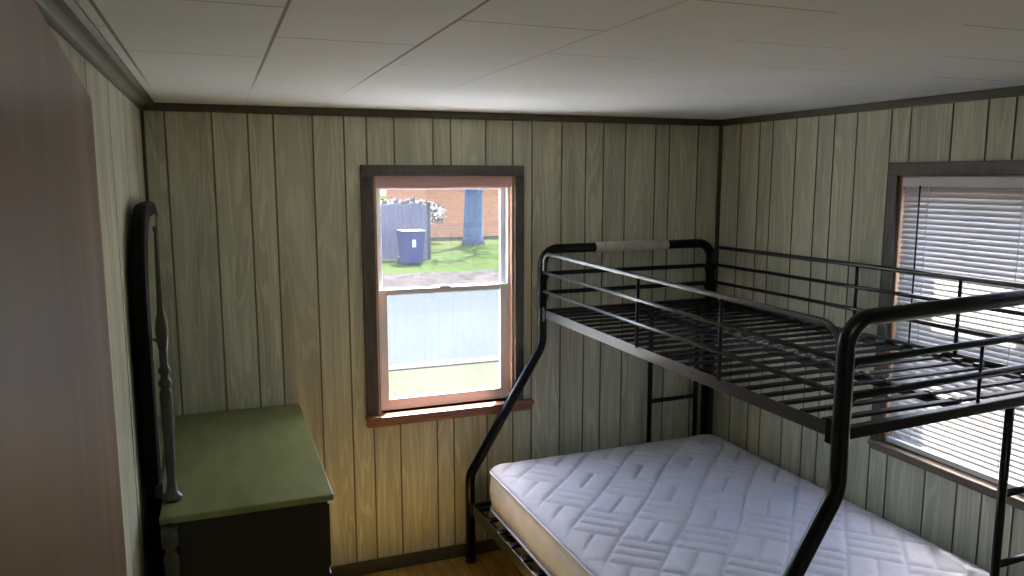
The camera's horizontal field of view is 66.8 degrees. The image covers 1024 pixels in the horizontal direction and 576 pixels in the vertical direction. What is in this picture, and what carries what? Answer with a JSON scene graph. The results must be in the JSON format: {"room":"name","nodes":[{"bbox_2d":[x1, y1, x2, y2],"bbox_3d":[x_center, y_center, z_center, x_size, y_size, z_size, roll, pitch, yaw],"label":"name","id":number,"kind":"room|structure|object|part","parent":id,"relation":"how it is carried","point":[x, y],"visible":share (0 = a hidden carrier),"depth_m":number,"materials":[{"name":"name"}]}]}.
{"room":"bedroom","nodes":[
{"label":"bedroom","id":0,"kind":"room"},
{"bbox_2d":[48,25,165,575],"bbox_3d":[-0.989,0.595,1.741,0.130,2.300,3.949,-3,9,-21],"label":"wall","id":1,"kind":"structure","parent":0,"point":[116,120],"depth_m":2.35,"materials":[{"name":"brown wood"}]},
{"bbox_2d":[33,0,154,108],"bbox_3d":[-0.898,-0.532,1.608,0.060,0.031,3.635,-3,9,-21],"label":"trim","id":2,"kind":"structure","parent":1,"relation":"attached to","point":[67,18],"depth_m":1.76,"materials":[{"name":"wood"}]},
{"bbox_2d":[144,111,718,566],"bbox_3d":[-0.227,0.268,4.031,3.242,2.300,0.130,-3,9,-21],"label":"wall","id":3,"kind":"structure","parent":0,"point":[259,215],"depth_m":3.83,"materials":[{"name":"brown wood"}]},
{"bbox_2d":[140,110,148,200],"bbox_3d":[-1.570,0.332,3.445,0.014,2.190,0.014,-3,9,-21],"label":"trim","id":4,"kind":"structure","parent":3,"relation":"attached to","point":[141,111],"depth_m":3.31,"materials":[{"name":"brown wood"}]},
{"bbox_2d":[330,535,515,575],"bbox_3d":[-0.201,1.382,4.122,2.942,0.068,0.012,-3,9,-21],"label":"baseboard","id":5,"kind":"structure","parent":3,"relation":"attached to","point":[449,552],"depth_m":4.00,"materials":[{"name":"brown wood"}]},
{"bbox_2d":[140,102,720,125],"bbox_3d":[-0.202,-0.844,3.804,2.942,0.035,0.014,-3,9,-21],"label":"trim","id":6,"kind":"structure","parent":3,"relation":"attached to","point":[176,107],"depth_m":3.69,"materials":[{"name":"brown wood"}]},
{"bbox_2d":[360,165,533,427],"bbox_3d":[-0.329,0.022,3.940,0.882,1.275,0.200,-3,9,-21],"label":"window","id":7,"kind":"structure","parent":3,"relation":"in","point":[509,179],"depth_m":3.88,"materials":[{"name":"brown wood"}]},
{"bbox_3d":[-0.354,-0.264,3.925,0.673,0.573,0.026,-3,9,-21],"label":"sash","id":8,"kind":"part","parent":7,"relation":"part of","materials":[{"name":"white plastic"}]},
{"bbox_3d":[-0.342,0.295,3.973,0.673,0.613,0.026,-3,9,-21],"label":"sash","id":9,"kind":"part","parent":7,"relation":"part of","materials":[{"name":"paint"}]},
{"bbox_3d":[-0.312,0.619,3.983,0.882,0.022,0.110,-3,9,-21],"label":"sill","id":10,"kind":"part","parent":7,"relation":"part of","materials":[{"name":"brown wood"}]},
{"bbox_2d":[709,126,722,434],"bbox_3d":[1.165,0.183,4.475,0.018,2.190,0.018,-3,9,-21],"label":"trim","id":11,"kind":"structure","parent":3,"relation":"attached to","point":[720,141],"depth_m":4.39,"materials":[{"name":"brown wood"}]},
{"bbox_2d":[358,547,541,575],"bbox_3d":[0.720,1.815,1.746,3.202,0.120,5.439,-3,9,-21],"label":"floor","id":12,"kind":"structure","parent":0,"point":[493,563],"depth_m":3.98,"materials":[{"name":"brown wood"}]},
{"bbox_2d":[159,403,333,575],"bbox_3d":[-1.038,1.094,3.092,0.555,0.930,1.178,-3,9,-21],"label":"dresser","id":13,"kind":"object","parent":12,"relation":"on","point":[254,485],"visible":1,"depth_m":2.62,"materials":[{"name":"green paint"}]},
{"bbox_2d":[131,201,182,502],"bbox_3d":[-1.295,0.167,2.881,0.112,0.965,0.912,-3,9,-21],"label":"dresser mirror","id":14,"kind":"object","parent":13,"relation":"on","point":[158,422],"visible":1,"depth_m":2.52,"materials":[{"name":"black glass"}]},
{"bbox_3d":[-1.317,0.617,2.959,0.027,0.052,0.850,-3,9,-21],"label":"post rail","id":15,"kind":"part","parent":14,"relation":"part of","materials":[{"name":"green wood"}]},
{"bbox_3d":[-1.121,0.252,2.501,0.064,0.905,0.063,-3,9,-21],"label":"turned post","id":16,"kind":"part","parent":14,"relation":"part of","materials":[{"name":"green wood"}]},
{"bbox_3d":[-0.858,0.820,2.846,0.308,0.228,0.521,-3,9,-21],"label":"drawer","id":17,"kind":"part","parent":13,"relation":"part of","materials":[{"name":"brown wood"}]},
{"bbox_2d":[465,239,1023,575],"bbox_3d":[0.825,0.703,3.272,1.492,1.651,2.067,-3,9,-22],"label":"bunk bed","id":18,"kind":"object","parent":12,"relation":"on","point":[838,430],"visible":0.94,"depth_m":2.85,"materials":[{"name":"black metal"}]},
{"bbox_3d":[0.190,1.259,3.095,0.052,0.066,1.970,-3,9,-22],"label":"rail","id":19,"kind":"part","parent":18,"relation":"part of","materials":[{"name":"black metal"}]},
{"bbox_3d":[0.451,0.567,4.195,1.484,1.630,0.049,-3,9,-22],"label":"frame","id":20,"kind":"part","parent":18,"relation":"part of","materials":[{"name":"black metal"}]},
{"bbox_3d":[0.553,0.268,3.101,0.034,0.062,1.970,-3,9,-22],"label":"rail","id":21,"kind":"part","parent":18,"relation":"part of","materials":[{"name":"black metal"}]},
{"bbox_3d":[0.540,0.010,3.054,0.020,0.134,2.000,-3,9,-22],"label":"guard rail","id":22,"kind":"part","parent":18,"relation":"part of","materials":[{"name":"black metal"}]},
{"bbox_2d":[490,434,989,575],"bbox_3d":[0.853,1.075,3.304,1.372,0.247,1.890,-3,9,-22],"label":"mattress","id":23,"kind":"object","parent":18,"relation":"on","point":[698,505],"visible":0.96,"depth_m":3.27,"materials":[{"name":"white fabric"}]},
{"bbox_3d":[1.476,0.202,3.465,0.034,0.051,1.970,-3,9,-22],"label":"rail","id":24,"kind":"part","parent":18,"relation":"part of","materials":[{"name":"black metal"}]},
{"bbox_3d":[1.492,-0.063,3.428,0.020,0.114,2.000,-3,9,-22],"label":"guard rail","id":25,"kind":"part","parent":18,"relation":"part of","materials":[{"name":"black metal"}]},
{"bbox_3d":[1.208,0.827,2.352,1.464,1.636,0.049,-3,9,-22],"label":"frame","id":26,"kind":"part","parent":18,"relation":"part of","materials":[{"name":"black metal"}]},
{"bbox_2d":[76,0,1023,119],"bbox_3d":[0.567,-0.572,1.239,3.602,0.150,5.639,-3,9,-21],"label":"ceiling","id":27,"kind":"structure","parent":0,"point":[683,59],"depth_m":1.96,"materials":[{"name":"paint"}]},
{"bbox_2d":[712,96,1023,575],"bbox_3d":[1.881,0.438,2.825,0.130,2.300,3.949,-3,9,-21],"label":"wall","id":28,"kind":"structure","parent":0,"point":[816,187],"depth_m":3.57,"materials":[{"name":"brown wood"}]},
{"bbox_2d":[721,85,1023,125],"bbox_3d":[1.816,-0.678,2.633,0.014,0.035,3.635,-3,9,-21],"label":"trim","id":29,"kind":"structure","parent":28,"relation":"attached to","point":[1015,91],"depth_m":3.24,"materials":[{"name":"brown wood"}]},
{"bbox_2d":[867,160,1023,510],"bbox_3d":[1.860,0.163,2.814,0.190,1.239,1.193,-3,9,-21],"label":"window","id":30,"kind":"structure","parent":28,"relation":"in","point":[1000,168],"depth_m":3.19,"materials":[{"name":"brown wood"}]},
{"bbox_3d":[1.819,0.749,2.880,0.100,0.022,1.189,-3,9,-21],"label":"sill","id":31,"kind":"part","parent":30,"relation":"part of","materials":[{"name":"brown wood"}]},
{"bbox_2d":[886,177,1023,494],"bbox_3d":[1.806,0.170,2.805,0.038,1.133,1.040,-3,9,-21],"label":"window blind","id":32,"kind":"object","parent":30,"relation":"attached to","point":[971,232],"visible":0.58,"depth_m":2.98,"materials":[{"name":"white plastic"}]},
{"bbox_3d":[1.660,0.130,3.164,0.002,1.085,0.002,-3,9,-21],"label":"ladder cord","id":33,"kind":"part","parent":32,"relation":"part of","materials":[{"name":"white fabric"}]},
{"bbox_3d":[1.814,0.720,2.886,0.022,0.022,1.034,-3,9,-21],"label":"rail","id":34,"kind":"part","parent":32,"relation":"part of","materials":[{"name":"white plastic"}]},
{"bbox_3d":[1.806,-0.371,2.728,0.019,0.040,1.040,-3,9,-21],"label":"head rail","id":35,"kind":"part","parent":32,"relation":"part of","materials":[{"name":"white plastic"}]},
{"bbox_3d":[1.800,0.181,2.804,0.002,1.085,0.002,-3,9,-21],"label":"ladder cord","id":36,"kind":"part","parent":32,"relation":"part of","materials":[{"name":"white fabric"}]},
{"bbox_3d":[1.851,0.427,2.858,0.026,0.613,1.032,-3,9,-21],"label":"sash","id":37,"kind":"part","parent":30,"relation":"part of","materials":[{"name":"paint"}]},
{"label":"outside","id":38,"kind":"structure","parent":0,"visible":0},
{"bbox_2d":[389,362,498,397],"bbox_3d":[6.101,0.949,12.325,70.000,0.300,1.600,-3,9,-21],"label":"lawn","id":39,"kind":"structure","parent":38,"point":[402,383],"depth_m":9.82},
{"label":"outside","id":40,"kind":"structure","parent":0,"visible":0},
{"bbox_2d":[387,290,498,364],"bbox_3d":[4.577,0.406,16.282,70.000,0.300,6.450,-3,9,-21],"label":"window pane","id":41,"kind":"structure","parent":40,"point":[429,327],"depth_m":13.42,"materials":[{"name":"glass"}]},
{"bbox_2d":[389,356,498,370],"bbox_3d":[5.771,0.808,13.177,70.000,0.300,0.250,-3,9,-21],"label":"kerb","id":42,"kind":"object","parent":41,"relation":"on","point":[399,367],"depth_m":10.59,"materials":[{"name":"concrete"}]},
{"bbox_3d":[1.120,0.765,0.535,3.242,2.300,0.130,-3,9,-21],"label":"wall","id":43,"kind":"structure","parent":0,"visible":0},
{"bbox_2d":[0,0,126,575],"bbox_3d":[-0.275,0.882,0.530,0.144,2.048,0.755,-3,9,-21],"label":"door","id":44,"kind":"structure","parent":43,"relation":"in","point":[61,514],"depth_m":0.32,"materials":[{"name":"brown wood"}]},
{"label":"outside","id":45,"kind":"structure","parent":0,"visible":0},
{"bbox_2d":[380,195,498,273],"bbox_3d":[-13.862,-6.428,64.123,70.000,0.300,89.800,-3,9,-21],"label":"verge","id":46,"kind":"structure","parent":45,"point":[447,253],"depth_m":24.18,"materials":[{"name":"green plant"}]},
{"bbox_2d":[381,201,430,259],"bbox_3d":[-3.894,-1.732,23.767,2.870,1.790,0.100,-3,9,-21],"label":"fence panel","id":47,"kind":"object","parent":46,"relation":"on","point":[416,215],"visible":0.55,"depth_m":23.91,"materials":[{"name":"grey wood"}]},
{"bbox_3d":[-2.600,-1.803,24.255,0.100,1.790,0.100,-3,9,-21],"label":"fence post","id":48,"kind":"part","parent":47,"relation":"part of","materials":[{"name":"grey wood"}]},
{"bbox_2d":[380,196,436,252],"bbox_3d":[-3.886,-2.123,26.182,2.599,1.969,2.539,3,9,21],"label":"bush","id":49,"kind":"object","parent":46,"relation":"on","point":[387,201],"visible":0.08,"depth_m":26.19,"materials":[{"name":"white plant"}]},
{"bbox_2d":[396,229,425,263],"bbox_3d":[-2.987,-1.214,22.925,0.740,1.000,0.860,-3,9,-21],"label":"wheelie bin","id":50,"kind":"object","parent":46,"relation":"on","point":[411,242],"visible":1,"depth_m":22.61,"materials":[{"name":"plastic"}]},
{"bbox_3d":[-2.987,-1.684,22.858,0.740,0.050,0.860,-3,9,-21],"label":"bin lid","id":51,"kind":"part","parent":50,"relation":"part of","materials":[{"name":"plastic"}]},
{"bbox_2d":[399,197,446,227],"bbox_3d":[-3.792,-2.636,30.184,2.509,1.854,2.537,-3,9,-21],"label":"bush","id":52,"kind":"object","parent":46,"relation":"on","point":[437,209],"visible":0.15,"depth_m":29.92,"materials":[{"name":"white plant"}]},
{"bbox_2d":[386,189,498,237],"bbox_3d":[1.321,-5.851,38.596,14.500,5.750,9.000,-3,9,-21],"label":"brick house","id":53,"kind":"structure","parent":46,"relation":"on","point":[452,200],"depth_m":33.29,"materials":[{"name":"brick"}]},
{"bbox_2d":[461,189,484,244],"bbox_3d":[-1.637,-6.075,29.414,7.801,8.891,7.757,-3,9,-21],"label":"tree","id":54,"kind":"object","parent":46,"relation":"on","point":[473,199],"visible":0.02,"depth_m":29.35,"materials":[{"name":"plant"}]},
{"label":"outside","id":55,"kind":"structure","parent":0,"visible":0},
{"bbox_2d":[382,269,498,295],"bbox_3d":[2.785,-0.276,20.927,70.000,0.300,3.600,-3,9,-21],"label":"verge edge","id":56,"kind":"structure","parent":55,"point":[427,279],"depth_m":19.45,"materials":[{"name":"grey concrete"}]}
]}

